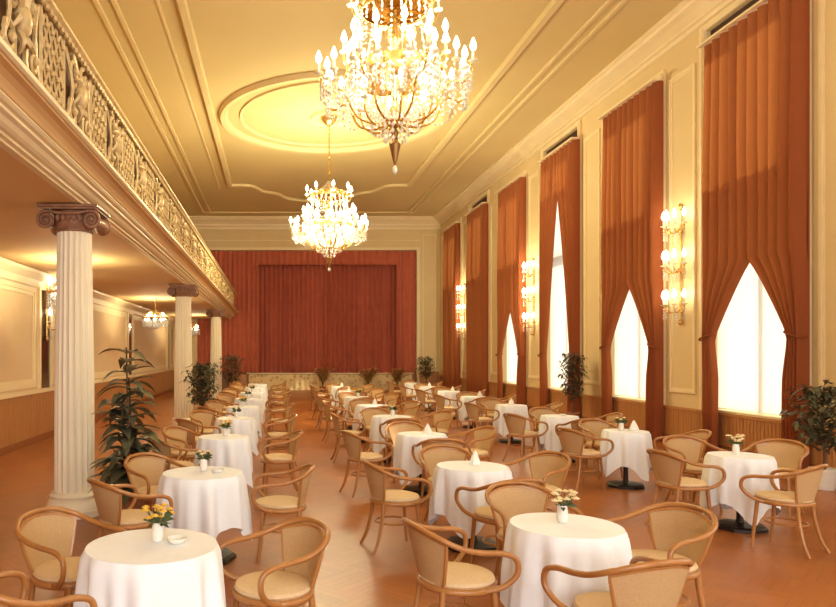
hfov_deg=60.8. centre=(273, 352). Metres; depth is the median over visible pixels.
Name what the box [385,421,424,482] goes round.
dining chair
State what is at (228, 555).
cafe table
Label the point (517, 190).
curtain
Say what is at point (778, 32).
curtain
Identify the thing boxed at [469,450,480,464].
folded napkin
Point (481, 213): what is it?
curtain
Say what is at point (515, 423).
dining chair
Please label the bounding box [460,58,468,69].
candle
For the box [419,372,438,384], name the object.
wainscoting
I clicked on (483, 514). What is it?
dining chair
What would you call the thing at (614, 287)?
curtain
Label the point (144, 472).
dining chair
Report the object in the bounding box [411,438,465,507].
dining chair
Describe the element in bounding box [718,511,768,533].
cafe table
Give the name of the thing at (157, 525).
flower vase
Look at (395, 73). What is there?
chandelier
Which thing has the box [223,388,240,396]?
dining chair
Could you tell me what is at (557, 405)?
dining chair
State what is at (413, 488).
cafe table
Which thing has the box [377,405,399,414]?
dining chair
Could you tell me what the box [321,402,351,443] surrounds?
dining chair
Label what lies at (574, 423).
dining chair
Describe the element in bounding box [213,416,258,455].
tablecloth
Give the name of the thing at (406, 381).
dining chair
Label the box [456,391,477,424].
dining chair
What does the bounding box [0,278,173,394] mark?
wall
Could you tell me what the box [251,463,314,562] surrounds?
dining chair
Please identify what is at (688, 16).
trim
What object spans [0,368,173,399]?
trim
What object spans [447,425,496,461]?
dining chair
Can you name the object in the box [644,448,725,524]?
dining chair
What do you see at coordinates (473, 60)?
candle
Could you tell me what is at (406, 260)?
stage curtain
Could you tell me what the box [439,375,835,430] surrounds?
trim
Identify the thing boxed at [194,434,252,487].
tablecloth
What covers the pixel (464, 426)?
cafe table
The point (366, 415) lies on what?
dining chair
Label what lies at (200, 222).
trim
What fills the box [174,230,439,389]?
wall
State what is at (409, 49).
candle
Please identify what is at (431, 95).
candle
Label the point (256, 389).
tablecloth
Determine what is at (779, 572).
floor
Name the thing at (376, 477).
dining chair
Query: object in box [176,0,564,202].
trim
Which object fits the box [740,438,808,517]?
dining chair
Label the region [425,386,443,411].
dining chair
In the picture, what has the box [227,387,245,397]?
dining chair
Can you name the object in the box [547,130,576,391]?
window
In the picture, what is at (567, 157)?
curtain
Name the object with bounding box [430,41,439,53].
candle
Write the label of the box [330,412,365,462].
dining chair
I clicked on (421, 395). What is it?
dining chair
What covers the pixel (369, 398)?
dining chair
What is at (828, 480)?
potted plant
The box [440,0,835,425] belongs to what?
wall
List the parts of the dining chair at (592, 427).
seat frame, seat, backrest, frame, leg, arm rail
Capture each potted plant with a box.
[86,347,170,509]
[181,362,219,435]
[219,354,245,382]
[312,367,334,391]
[358,368,379,383]
[386,368,407,389]
[414,356,434,384]
[557,352,591,418]
[779,380,835,490]
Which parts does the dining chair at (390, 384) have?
backrest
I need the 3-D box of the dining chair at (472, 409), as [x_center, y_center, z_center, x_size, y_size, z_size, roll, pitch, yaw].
[4.110,1.393,13.825,0.555,0.823,0.612,0,0,-16]
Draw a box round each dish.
[167,535,186,543]
[211,468,223,472]
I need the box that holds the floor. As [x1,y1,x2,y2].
[0,391,835,606]
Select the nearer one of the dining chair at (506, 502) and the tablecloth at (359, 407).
the dining chair at (506, 502)
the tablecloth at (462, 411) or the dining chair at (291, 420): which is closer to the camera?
the dining chair at (291, 420)
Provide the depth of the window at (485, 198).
26.67 m
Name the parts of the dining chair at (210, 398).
arm rail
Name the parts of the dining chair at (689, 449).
leg, backrest, frame, leg, seat frame, seat, arm rail, leg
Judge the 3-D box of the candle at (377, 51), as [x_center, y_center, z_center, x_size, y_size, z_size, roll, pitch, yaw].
[1.181,-3.487,7.887,0.106,0.135,0.106,0,0,-22]
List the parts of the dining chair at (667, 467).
leg, backrest, frame, leg, seat frame, seat, leg, arm rail, leg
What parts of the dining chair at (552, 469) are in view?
seat, backrest, frame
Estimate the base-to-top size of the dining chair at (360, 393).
0.823 m
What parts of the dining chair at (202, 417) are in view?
frame, backrest, seat, arm rail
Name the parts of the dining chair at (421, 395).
backrest, arm rail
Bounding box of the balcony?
[0,0,237,318]
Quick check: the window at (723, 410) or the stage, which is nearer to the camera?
the window at (723, 410)
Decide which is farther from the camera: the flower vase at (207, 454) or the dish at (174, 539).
the flower vase at (207, 454)
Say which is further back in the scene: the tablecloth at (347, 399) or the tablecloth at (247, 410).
the tablecloth at (347, 399)
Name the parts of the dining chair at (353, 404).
backrest, frame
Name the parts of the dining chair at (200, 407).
arm rail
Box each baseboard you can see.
[0,388,173,455]
[460,391,815,465]
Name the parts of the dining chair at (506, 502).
leg, seat frame, seat, backrest, frame, arm rail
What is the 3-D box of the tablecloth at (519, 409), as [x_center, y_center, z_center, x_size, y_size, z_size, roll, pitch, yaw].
[4.785,1.355,13.902,0.690,0.617,0.709,0,0,-1]
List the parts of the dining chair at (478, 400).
backrest, arm rail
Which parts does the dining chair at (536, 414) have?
backrest, frame, arm rail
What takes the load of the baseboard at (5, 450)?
attached to the wall at (27, 361)
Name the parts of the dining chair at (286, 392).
arm rail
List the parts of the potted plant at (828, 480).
stem, pot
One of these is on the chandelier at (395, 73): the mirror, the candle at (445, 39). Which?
the candle at (445, 39)
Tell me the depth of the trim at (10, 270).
14.04 m
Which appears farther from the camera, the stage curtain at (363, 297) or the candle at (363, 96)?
the stage curtain at (363, 297)
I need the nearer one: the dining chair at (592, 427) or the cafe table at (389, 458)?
the dining chair at (592, 427)
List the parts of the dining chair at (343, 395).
backrest, arm rail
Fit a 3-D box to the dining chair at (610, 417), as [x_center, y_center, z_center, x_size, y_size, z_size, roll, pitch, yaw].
[5.451,1.393,11.427,0.555,0.823,0.612,0,0,3]
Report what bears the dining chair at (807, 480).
on the floor
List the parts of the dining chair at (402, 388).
backrest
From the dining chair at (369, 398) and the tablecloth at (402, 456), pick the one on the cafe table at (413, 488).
the tablecloth at (402, 456)
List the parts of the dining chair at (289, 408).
seat, arm rail, backrest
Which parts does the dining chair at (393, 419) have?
arm rail, frame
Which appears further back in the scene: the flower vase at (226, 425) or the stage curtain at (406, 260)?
the stage curtain at (406, 260)
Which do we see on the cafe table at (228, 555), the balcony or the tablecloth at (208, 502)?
the tablecloth at (208, 502)
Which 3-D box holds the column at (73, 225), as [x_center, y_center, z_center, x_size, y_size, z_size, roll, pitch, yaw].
[-2.240,0.094,7.750,0.710,3.408,0.660,0,0,0]
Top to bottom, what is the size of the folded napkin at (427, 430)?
0.135 m
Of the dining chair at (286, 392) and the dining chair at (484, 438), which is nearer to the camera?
the dining chair at (484, 438)
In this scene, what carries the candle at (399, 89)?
on the chandelier at (395, 73)
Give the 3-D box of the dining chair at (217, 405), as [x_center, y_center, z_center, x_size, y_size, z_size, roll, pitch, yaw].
[-1.108,1.393,14.122,0.555,0.823,0.612,0,0,43]
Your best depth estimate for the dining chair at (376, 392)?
19.45 m
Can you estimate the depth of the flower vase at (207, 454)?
6.11 m
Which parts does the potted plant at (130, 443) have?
stem, pot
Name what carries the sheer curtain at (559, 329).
hanging from the window at (574, 134)
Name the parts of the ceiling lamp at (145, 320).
frame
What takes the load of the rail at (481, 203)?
attached to the wall at (681, 70)
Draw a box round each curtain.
[198,251,258,372]
[254,265,330,372]
[331,265,396,372]
[397,251,415,372]
[443,228,449,387]
[449,223,459,390]
[466,210,474,391]
[474,203,487,396]
[495,186,509,399]
[507,315,517,382]
[508,177,525,404]
[537,153,556,406]
[551,201,568,387]
[556,139,579,411]
[599,102,628,420]
[615,290,647,397]
[626,81,663,440]
[698,18,749,452]
[746,0,809,468]
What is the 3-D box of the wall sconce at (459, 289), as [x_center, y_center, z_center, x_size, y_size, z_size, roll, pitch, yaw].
[7.809,-1.732,28.837,0.378,2.400,0.675,0,0,-17]
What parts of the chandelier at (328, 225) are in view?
arm, arm, stem, arm, arm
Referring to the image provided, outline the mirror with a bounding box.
[37,288,170,387]
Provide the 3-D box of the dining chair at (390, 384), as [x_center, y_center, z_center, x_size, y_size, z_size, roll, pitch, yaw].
[4.187,1.393,23.976,0.555,0.823,0.612,0,0,-16]
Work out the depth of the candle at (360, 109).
8.90 m
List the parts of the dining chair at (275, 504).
leg, seat, seat frame, arm rail, frame, backrest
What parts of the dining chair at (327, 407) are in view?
leg, backrest, leg, arm rail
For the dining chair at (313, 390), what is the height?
0.823 m
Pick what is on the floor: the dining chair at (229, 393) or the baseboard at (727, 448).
the dining chair at (229, 393)
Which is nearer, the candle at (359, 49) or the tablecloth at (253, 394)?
the candle at (359, 49)
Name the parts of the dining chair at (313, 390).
arm rail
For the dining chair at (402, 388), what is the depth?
21.32 m
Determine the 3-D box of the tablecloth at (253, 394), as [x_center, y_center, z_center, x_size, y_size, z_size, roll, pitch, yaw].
[-0.584,1.355,18.407,0.729,0.617,0.737,0,0,-12]
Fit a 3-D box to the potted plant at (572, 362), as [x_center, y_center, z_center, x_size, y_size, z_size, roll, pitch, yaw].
[7.434,0.883,17.197,0.772,1.831,0.854,0,0,-2]
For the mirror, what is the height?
2.120 m
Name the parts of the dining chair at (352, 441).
leg, backrest, frame, leg, seat frame, seat, arm rail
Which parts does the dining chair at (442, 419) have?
seat, backrest, frame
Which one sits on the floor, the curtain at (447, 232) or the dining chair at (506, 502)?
the dining chair at (506, 502)
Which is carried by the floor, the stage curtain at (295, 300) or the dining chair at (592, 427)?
the dining chair at (592, 427)
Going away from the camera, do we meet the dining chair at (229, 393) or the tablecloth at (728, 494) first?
the tablecloth at (728, 494)
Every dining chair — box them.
[0,570,97,606]
[14,506,126,606]
[87,478,173,538]
[124,452,188,511]
[148,439,203,470]
[162,425,204,461]
[175,418,220,462]
[189,410,220,448]
[197,406,234,428]
[205,400,229,419]
[210,398,238,415]
[216,393,235,410]
[219,392,241,405]
[219,517,329,606]
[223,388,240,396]
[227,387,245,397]
[231,384,244,394]
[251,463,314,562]
[257,430,302,495]
[263,413,297,465]
[265,395,290,429]
[265,403,294,442]
[268,385,286,408]
[268,390,290,417]
[270,382,286,399]
[309,385,328,411]
[312,389,333,419]
[315,394,339,429]
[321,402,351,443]
[326,383,339,405]
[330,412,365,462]
[335,387,355,415]
[337,392,356,423]
[339,430,393,497]
[348,398,372,417]
[349,397,376,430]
[350,391,366,395]
[356,384,374,396]
[359,459,432,554]
[360,407,390,451]
[362,388,384,403]
[376,393,398,407]
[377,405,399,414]
[379,418,419,470]
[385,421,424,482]
[386,381,402,402]
[396,400,419,421]
[398,385,416,410]
[401,517,521,606]
[402,380,416,401]
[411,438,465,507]
[414,383,430,408]
[414,410,453,434]
[415,389,435,419]
[419,444,471,525]
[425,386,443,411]
[431,381,441,385]
[432,387,450,404]
[433,394,461,428]
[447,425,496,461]
[454,478,543,583]
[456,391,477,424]
[463,402,499,443]
[469,397,497,427]
[481,398,507,438]
[485,480,584,578]
[499,394,515,402]
[502,413,548,464]
[503,451,571,512]
[528,402,562,441]
[529,407,562,454]
[541,556,693,606]
[555,418,597,469]
[556,427,613,491]
[578,418,622,478]
[593,412,622,462]
[604,502,717,606]
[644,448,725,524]
[653,429,711,494]
[663,435,726,511]
[739,464,830,559]
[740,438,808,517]
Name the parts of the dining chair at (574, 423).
arm rail, backrest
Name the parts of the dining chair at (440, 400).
backrest, seat, arm rail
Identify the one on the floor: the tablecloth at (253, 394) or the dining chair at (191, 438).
the dining chair at (191, 438)
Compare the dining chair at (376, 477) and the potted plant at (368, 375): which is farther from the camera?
the potted plant at (368, 375)
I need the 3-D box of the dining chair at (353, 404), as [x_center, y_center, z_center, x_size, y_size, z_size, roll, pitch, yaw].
[1.863,1.393,14.685,0.612,0.823,0.555,0,0,2]
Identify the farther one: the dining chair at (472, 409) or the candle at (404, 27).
the dining chair at (472, 409)
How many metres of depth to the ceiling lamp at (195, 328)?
29.34 m
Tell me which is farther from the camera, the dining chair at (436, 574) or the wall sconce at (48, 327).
the wall sconce at (48, 327)
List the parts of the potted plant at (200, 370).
stem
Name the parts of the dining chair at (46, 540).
leg, frame, backrest, seat frame, seat, leg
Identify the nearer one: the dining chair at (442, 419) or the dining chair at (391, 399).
the dining chair at (442, 419)
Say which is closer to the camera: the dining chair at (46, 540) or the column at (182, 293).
the dining chair at (46, 540)
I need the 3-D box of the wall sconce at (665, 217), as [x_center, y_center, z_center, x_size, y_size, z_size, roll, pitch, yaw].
[7.809,-1.732,13.487,0.378,2.400,0.675,0,0,-17]
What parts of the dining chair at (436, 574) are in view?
leg, backrest, frame, leg, seat, seat frame, leg, leg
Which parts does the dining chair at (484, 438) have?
seat, seat frame, backrest, frame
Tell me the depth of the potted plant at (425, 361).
31.55 m
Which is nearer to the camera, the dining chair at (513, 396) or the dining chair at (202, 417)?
the dining chair at (202, 417)
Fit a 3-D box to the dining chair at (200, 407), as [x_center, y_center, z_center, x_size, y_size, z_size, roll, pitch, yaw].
[-1.131,1.393,12.884,0.612,0.823,0.555,0,0,44]
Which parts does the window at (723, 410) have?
sill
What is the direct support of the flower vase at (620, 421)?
on the tablecloth at (630, 446)
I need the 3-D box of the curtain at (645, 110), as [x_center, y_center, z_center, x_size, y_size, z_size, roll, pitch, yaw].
[7.795,-1.876,14.591,0.252,7.328,1.241,0,0,0]
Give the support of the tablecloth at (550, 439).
on the cafe table
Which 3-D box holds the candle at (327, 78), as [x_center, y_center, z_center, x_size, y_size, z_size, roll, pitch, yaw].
[0.667,-3.487,8.650,0.106,0.135,0.106,0,0,23]
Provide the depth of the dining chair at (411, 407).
14.35 m
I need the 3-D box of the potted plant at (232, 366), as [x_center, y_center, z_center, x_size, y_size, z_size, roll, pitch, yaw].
[-1.548,0.920,25.065,1.093,1.756,1.049,0,0,26]
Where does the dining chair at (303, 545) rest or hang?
on the floor
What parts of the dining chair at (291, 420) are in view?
seat, seat frame, arm rail, frame, backrest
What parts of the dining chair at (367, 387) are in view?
backrest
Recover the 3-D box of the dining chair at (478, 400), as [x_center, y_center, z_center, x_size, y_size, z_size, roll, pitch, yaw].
[4.808,1.393,15.785,0.612,0.823,0.555,0,0,0]
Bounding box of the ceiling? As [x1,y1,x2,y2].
[53,0,682,215]
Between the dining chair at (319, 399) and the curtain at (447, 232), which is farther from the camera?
the curtain at (447, 232)
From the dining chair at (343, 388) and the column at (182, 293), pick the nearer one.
the column at (182, 293)
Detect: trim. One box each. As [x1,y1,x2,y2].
[0,257,174,325]
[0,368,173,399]
[0,370,173,447]
[93,0,628,212]
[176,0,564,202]
[189,216,440,229]
[219,70,451,153]
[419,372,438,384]
[433,0,735,225]
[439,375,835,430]
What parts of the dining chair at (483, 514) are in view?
leg, seat, seat frame, leg, arm rail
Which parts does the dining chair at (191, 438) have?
backrest, frame, arm rail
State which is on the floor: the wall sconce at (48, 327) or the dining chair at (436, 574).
the dining chair at (436, 574)
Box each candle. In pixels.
[314,63,322,74]
[324,69,331,80]
[329,59,338,70]
[339,43,348,53]
[347,0,355,7]
[349,48,358,60]
[355,40,363,52]
[356,101,363,111]
[360,88,368,98]
[371,21,380,33]
[372,41,381,53]
[396,80,405,91]
[400,18,408,30]
[405,39,414,51]
[423,34,432,46]
[427,87,435,98]
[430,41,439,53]
[434,0,442,11]
[441,31,449,42]
[452,49,460,61]
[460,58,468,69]
[468,50,477,62]
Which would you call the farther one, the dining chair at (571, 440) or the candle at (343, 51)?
the dining chair at (571, 440)
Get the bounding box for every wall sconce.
[45,277,54,341]
[456,283,464,339]
[522,258,534,334]
[660,203,687,325]
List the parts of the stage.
panel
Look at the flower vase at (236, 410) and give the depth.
11.08 m
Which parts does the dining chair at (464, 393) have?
backrest, arm rail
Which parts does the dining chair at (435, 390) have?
backrest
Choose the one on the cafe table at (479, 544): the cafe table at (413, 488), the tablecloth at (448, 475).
the tablecloth at (448, 475)
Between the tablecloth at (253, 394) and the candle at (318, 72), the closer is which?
the candle at (318, 72)
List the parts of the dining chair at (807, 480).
leg, leg, arm rail, seat, seat frame, leg, frame, backrest, leg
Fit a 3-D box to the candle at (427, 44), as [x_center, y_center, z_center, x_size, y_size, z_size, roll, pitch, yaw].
[1.717,-3.487,7.700,0.106,0.135,0.106,0,0,-22]
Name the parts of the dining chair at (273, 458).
leg, leg, seat, seat frame, arm rail, leg, backrest, frame, leg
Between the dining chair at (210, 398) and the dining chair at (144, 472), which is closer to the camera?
the dining chair at (144, 472)
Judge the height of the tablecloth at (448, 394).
0.617 m
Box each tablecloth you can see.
[73,528,225,606]
[155,466,251,538]
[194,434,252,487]
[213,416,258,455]
[225,405,261,437]
[233,398,264,423]
[239,392,265,410]
[244,387,267,404]
[248,383,267,400]
[330,386,339,405]
[336,391,350,413]
[343,396,365,422]
[352,404,384,429]
[369,415,411,453]
[393,431,447,484]
[403,383,416,400]
[417,386,435,407]
[428,461,512,538]
[436,390,459,413]
[459,396,484,424]
[493,404,529,436]
[500,512,631,606]
[537,414,583,454]
[599,428,652,480]
[700,451,780,525]
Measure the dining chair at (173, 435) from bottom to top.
0.823 m
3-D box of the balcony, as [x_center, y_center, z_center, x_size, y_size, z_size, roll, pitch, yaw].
[-3.249,-2.263,13.475,3.098,1.275,38.950,0,0,0]
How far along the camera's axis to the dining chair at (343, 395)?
17.38 m
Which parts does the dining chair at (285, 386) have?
arm rail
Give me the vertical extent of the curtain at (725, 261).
7.328 m
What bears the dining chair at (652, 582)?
on the floor
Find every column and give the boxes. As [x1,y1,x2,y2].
[36,204,110,519]
[167,284,198,425]
[206,309,225,397]
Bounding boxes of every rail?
[441,222,458,231]
[464,202,486,215]
[495,175,524,193]
[536,137,578,163]
[598,78,661,119]
[696,0,767,48]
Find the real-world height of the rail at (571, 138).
0.040 m
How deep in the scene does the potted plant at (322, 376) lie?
31.85 m
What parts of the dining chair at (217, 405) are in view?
backrest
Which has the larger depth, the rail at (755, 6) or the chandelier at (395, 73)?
the rail at (755, 6)
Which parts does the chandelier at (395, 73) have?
bulb, bulb, bulb, bulb, bulb, bulb, bulb, bulb, arm, arm, bulb, arm, arm, arm, bulb, arm, arm, bulb, arm, arm, bulb, arm, bulb, arm, bulb, bulb, arm, arm, arm, arm, arm, bulb, bulb, bulb, arm, bulb, arm, arm, bulb, bulb, bulb, bulb, bulb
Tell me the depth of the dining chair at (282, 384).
23.23 m
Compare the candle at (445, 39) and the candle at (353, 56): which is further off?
the candle at (445, 39)
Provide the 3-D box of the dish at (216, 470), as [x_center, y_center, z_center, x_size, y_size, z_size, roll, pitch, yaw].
[-0.495,1.030,6.050,0.110,0.029,0.110,0,0,-9]
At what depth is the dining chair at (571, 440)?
9.02 m
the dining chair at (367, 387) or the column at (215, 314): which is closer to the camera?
the dining chair at (367, 387)
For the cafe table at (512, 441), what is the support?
on the floor
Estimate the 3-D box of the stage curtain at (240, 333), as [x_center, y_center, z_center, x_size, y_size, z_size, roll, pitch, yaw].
[-2.215,-1.990,33.300,2.937,5.860,0.117,0,0,0]
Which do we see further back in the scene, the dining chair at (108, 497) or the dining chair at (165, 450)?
the dining chair at (165, 450)
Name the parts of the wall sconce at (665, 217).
bulb, bulb, bulb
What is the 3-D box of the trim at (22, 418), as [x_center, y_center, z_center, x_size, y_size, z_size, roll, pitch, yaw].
[-4.784,1.235,13.595,0.031,0.850,39.190,0,0,0]
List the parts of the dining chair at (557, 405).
arm rail, backrest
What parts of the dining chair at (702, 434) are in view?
arm rail, backrest, frame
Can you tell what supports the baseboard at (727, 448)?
attached to the wall at (681, 70)
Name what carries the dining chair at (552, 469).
on the floor
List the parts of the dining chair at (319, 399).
backrest, leg, arm rail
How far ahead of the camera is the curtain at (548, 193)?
19.79 m
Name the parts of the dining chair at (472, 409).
leg, backrest, frame, seat frame, seat, arm rail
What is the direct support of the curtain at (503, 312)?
hanging from the rail at (518, 176)
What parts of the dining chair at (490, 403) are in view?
backrest, frame, arm rail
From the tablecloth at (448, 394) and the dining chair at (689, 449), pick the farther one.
the tablecloth at (448, 394)
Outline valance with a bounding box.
[259,251,396,264]
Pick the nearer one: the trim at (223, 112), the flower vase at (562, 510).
the flower vase at (562, 510)
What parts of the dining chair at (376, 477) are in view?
leg, backrest, frame, leg, seat, seat frame, arm rail, leg, leg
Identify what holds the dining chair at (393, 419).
on the floor
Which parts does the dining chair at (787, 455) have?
arm rail, backrest, frame, seat, leg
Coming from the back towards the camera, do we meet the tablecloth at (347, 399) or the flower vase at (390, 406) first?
the tablecloth at (347, 399)
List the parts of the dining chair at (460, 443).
leg, arm rail, backrest, frame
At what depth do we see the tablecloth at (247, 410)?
13.30 m
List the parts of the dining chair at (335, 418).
leg, backrest, leg, seat, arm rail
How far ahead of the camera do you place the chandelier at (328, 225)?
18.76 m
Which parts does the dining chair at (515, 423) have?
leg, backrest, frame, leg, seat frame, seat, arm rail, leg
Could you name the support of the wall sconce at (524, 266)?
attached to the wall at (681, 70)
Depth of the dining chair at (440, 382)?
23.98 m
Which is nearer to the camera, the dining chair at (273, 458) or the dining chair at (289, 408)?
the dining chair at (273, 458)
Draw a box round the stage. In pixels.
[198,373,415,390]
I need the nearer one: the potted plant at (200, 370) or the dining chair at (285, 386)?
the potted plant at (200, 370)
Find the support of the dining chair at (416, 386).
on the floor
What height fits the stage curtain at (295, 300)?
5.780 m
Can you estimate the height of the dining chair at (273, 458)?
0.823 m
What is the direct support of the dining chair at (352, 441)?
on the floor
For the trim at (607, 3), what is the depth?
16.95 m
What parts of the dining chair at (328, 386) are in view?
backrest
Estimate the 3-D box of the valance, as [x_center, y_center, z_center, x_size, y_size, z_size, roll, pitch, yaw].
[2.585,-4.590,33.300,6.656,0.660,0.114,0,0,0]
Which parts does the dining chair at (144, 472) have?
backrest, frame, seat frame, seat, leg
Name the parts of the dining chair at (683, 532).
arm rail, seat, backrest, frame, seat frame, leg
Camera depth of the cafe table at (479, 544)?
6.33 m
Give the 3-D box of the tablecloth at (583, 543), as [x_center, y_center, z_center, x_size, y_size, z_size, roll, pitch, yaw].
[1.788,1.355,4.215,0.775,0.617,0.769,0,0,19]
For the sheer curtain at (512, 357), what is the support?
hanging from the window
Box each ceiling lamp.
[46,283,55,308]
[142,299,167,328]
[191,315,199,335]
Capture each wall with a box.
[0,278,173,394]
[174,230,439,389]
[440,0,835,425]
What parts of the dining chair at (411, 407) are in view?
arm rail, backrest, frame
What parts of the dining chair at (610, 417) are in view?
arm rail, backrest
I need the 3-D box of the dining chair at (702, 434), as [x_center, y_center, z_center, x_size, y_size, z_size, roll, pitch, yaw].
[5.294,1.393,8.889,0.555,0.823,0.612,0,0,8]
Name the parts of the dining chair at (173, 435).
frame, backrest, seat, seat frame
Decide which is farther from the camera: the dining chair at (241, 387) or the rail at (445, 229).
the rail at (445, 229)
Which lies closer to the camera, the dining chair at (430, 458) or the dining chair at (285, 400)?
the dining chair at (430, 458)
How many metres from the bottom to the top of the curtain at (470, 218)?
7.328 m
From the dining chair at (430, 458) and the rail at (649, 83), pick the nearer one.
the dining chair at (430, 458)
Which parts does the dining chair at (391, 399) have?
backrest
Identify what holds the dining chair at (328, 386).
on the floor
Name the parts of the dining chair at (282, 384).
arm rail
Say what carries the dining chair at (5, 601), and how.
on the floor
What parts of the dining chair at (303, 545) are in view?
leg, seat, seat frame, backrest, frame, leg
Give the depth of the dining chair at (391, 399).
16.98 m
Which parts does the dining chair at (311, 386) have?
arm rail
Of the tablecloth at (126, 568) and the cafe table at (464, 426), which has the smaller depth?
the tablecloth at (126, 568)
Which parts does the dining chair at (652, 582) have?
seat, frame, backrest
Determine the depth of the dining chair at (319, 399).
16.21 m
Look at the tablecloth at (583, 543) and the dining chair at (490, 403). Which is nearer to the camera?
the tablecloth at (583, 543)
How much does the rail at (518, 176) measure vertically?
0.040 m
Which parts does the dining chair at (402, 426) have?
backrest, frame, arm rail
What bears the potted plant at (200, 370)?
on the floor
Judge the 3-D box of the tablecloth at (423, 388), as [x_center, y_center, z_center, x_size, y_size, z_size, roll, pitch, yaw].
[4.846,1.367,21.498,0.703,0.641,0.708,0,0,-22]
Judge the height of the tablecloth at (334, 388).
0.593 m
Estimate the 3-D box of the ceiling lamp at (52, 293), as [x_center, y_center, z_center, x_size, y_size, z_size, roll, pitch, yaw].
[-3.550,-1.169,12.000,0.784,0.898,0.784,0,0,0]
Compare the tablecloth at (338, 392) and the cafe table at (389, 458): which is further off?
the tablecloth at (338, 392)
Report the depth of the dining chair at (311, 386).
21.20 m
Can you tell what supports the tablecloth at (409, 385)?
on the cafe table
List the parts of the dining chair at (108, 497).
leg, backrest, frame, seat frame, seat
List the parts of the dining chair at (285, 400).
arm rail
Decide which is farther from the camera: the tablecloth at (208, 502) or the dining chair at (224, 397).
the dining chair at (224, 397)
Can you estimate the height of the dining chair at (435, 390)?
0.823 m
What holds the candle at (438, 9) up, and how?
on the chandelier at (395, 73)
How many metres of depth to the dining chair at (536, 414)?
12.47 m
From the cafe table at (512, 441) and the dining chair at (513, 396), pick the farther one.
the dining chair at (513, 396)
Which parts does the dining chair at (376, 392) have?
arm rail, backrest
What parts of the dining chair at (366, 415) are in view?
leg, backrest, frame, arm rail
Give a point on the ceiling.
(242, 44)
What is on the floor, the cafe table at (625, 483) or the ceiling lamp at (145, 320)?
the cafe table at (625, 483)
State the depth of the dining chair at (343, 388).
19.91 m
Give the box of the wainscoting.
[440,376,835,467]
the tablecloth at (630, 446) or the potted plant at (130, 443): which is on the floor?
the potted plant at (130, 443)
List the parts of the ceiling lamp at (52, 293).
frame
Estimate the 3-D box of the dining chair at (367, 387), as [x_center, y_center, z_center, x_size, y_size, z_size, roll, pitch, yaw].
[2.871,1.393,21.779,0.555,0.823,0.612,0,0,-32]
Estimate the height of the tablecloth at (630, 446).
0.617 m
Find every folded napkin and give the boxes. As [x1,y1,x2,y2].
[423,423,432,433]
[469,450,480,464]
[628,420,638,429]
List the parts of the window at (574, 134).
sill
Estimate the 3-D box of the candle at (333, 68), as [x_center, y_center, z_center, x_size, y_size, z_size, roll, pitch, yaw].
[0.727,-3.487,8.356,0.106,0.135,0.106,0,0,-23]
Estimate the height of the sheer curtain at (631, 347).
4.300 m
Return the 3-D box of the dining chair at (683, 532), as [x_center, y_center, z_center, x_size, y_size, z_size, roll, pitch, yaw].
[2.469,1.393,4.397,0.555,0.823,0.612,0,0,-19]
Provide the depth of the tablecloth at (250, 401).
15.72 m
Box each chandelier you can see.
[288,114,368,270]
[314,0,477,173]
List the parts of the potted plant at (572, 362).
stem, pot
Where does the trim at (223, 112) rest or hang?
attached to the ceiling
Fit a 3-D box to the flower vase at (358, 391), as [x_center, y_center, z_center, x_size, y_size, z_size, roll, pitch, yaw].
[2.002,0.942,16.389,0.180,0.205,0.176,0,0,-26]
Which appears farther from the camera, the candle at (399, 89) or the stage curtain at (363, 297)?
the stage curtain at (363, 297)
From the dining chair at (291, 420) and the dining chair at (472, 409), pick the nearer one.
the dining chair at (291, 420)
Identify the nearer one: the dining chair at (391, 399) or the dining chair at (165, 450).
the dining chair at (165, 450)
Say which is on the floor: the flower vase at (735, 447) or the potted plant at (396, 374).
the potted plant at (396, 374)
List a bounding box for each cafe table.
[221,547,236,564]
[379,446,390,463]
[403,474,427,495]
[446,536,495,553]
[463,422,481,428]
[499,437,520,443]
[608,467,643,489]
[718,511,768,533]
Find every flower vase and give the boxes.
[141,503,175,541]
[195,450,211,470]
[218,420,232,435]
[232,406,241,417]
[238,396,247,405]
[354,388,361,396]
[388,405,396,415]
[550,488,579,522]
[615,417,626,430]
[725,434,744,453]
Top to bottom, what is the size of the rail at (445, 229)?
0.040 m
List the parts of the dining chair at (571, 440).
backrest, frame, leg, leg, seat, seat frame, arm rail, leg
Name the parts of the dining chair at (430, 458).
leg, backrest, frame, arm rail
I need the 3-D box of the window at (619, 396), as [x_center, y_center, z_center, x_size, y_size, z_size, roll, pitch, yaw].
[8.175,-2.305,15.415,0.410,6.730,2.330,0,0,0]
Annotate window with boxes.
[472,196,486,208]
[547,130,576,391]
[612,395,644,401]
[711,0,780,419]
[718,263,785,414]
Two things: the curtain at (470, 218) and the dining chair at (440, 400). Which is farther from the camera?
the curtain at (470, 218)
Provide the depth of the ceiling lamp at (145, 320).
20.41 m
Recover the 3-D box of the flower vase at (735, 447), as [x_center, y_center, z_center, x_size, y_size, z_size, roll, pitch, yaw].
[4.792,0.942,7.149,0.171,0.205,0.192,0,0,-21]
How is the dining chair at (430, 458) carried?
on the floor
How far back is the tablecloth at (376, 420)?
11.26 m
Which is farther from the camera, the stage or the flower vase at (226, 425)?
the stage
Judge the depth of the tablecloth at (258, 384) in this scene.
23.18 m
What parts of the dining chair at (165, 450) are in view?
backrest, frame, seat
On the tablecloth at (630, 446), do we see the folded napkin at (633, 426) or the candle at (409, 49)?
the folded napkin at (633, 426)
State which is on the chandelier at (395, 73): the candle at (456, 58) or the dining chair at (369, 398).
the candle at (456, 58)
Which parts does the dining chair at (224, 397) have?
backrest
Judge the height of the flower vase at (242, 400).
0.205 m

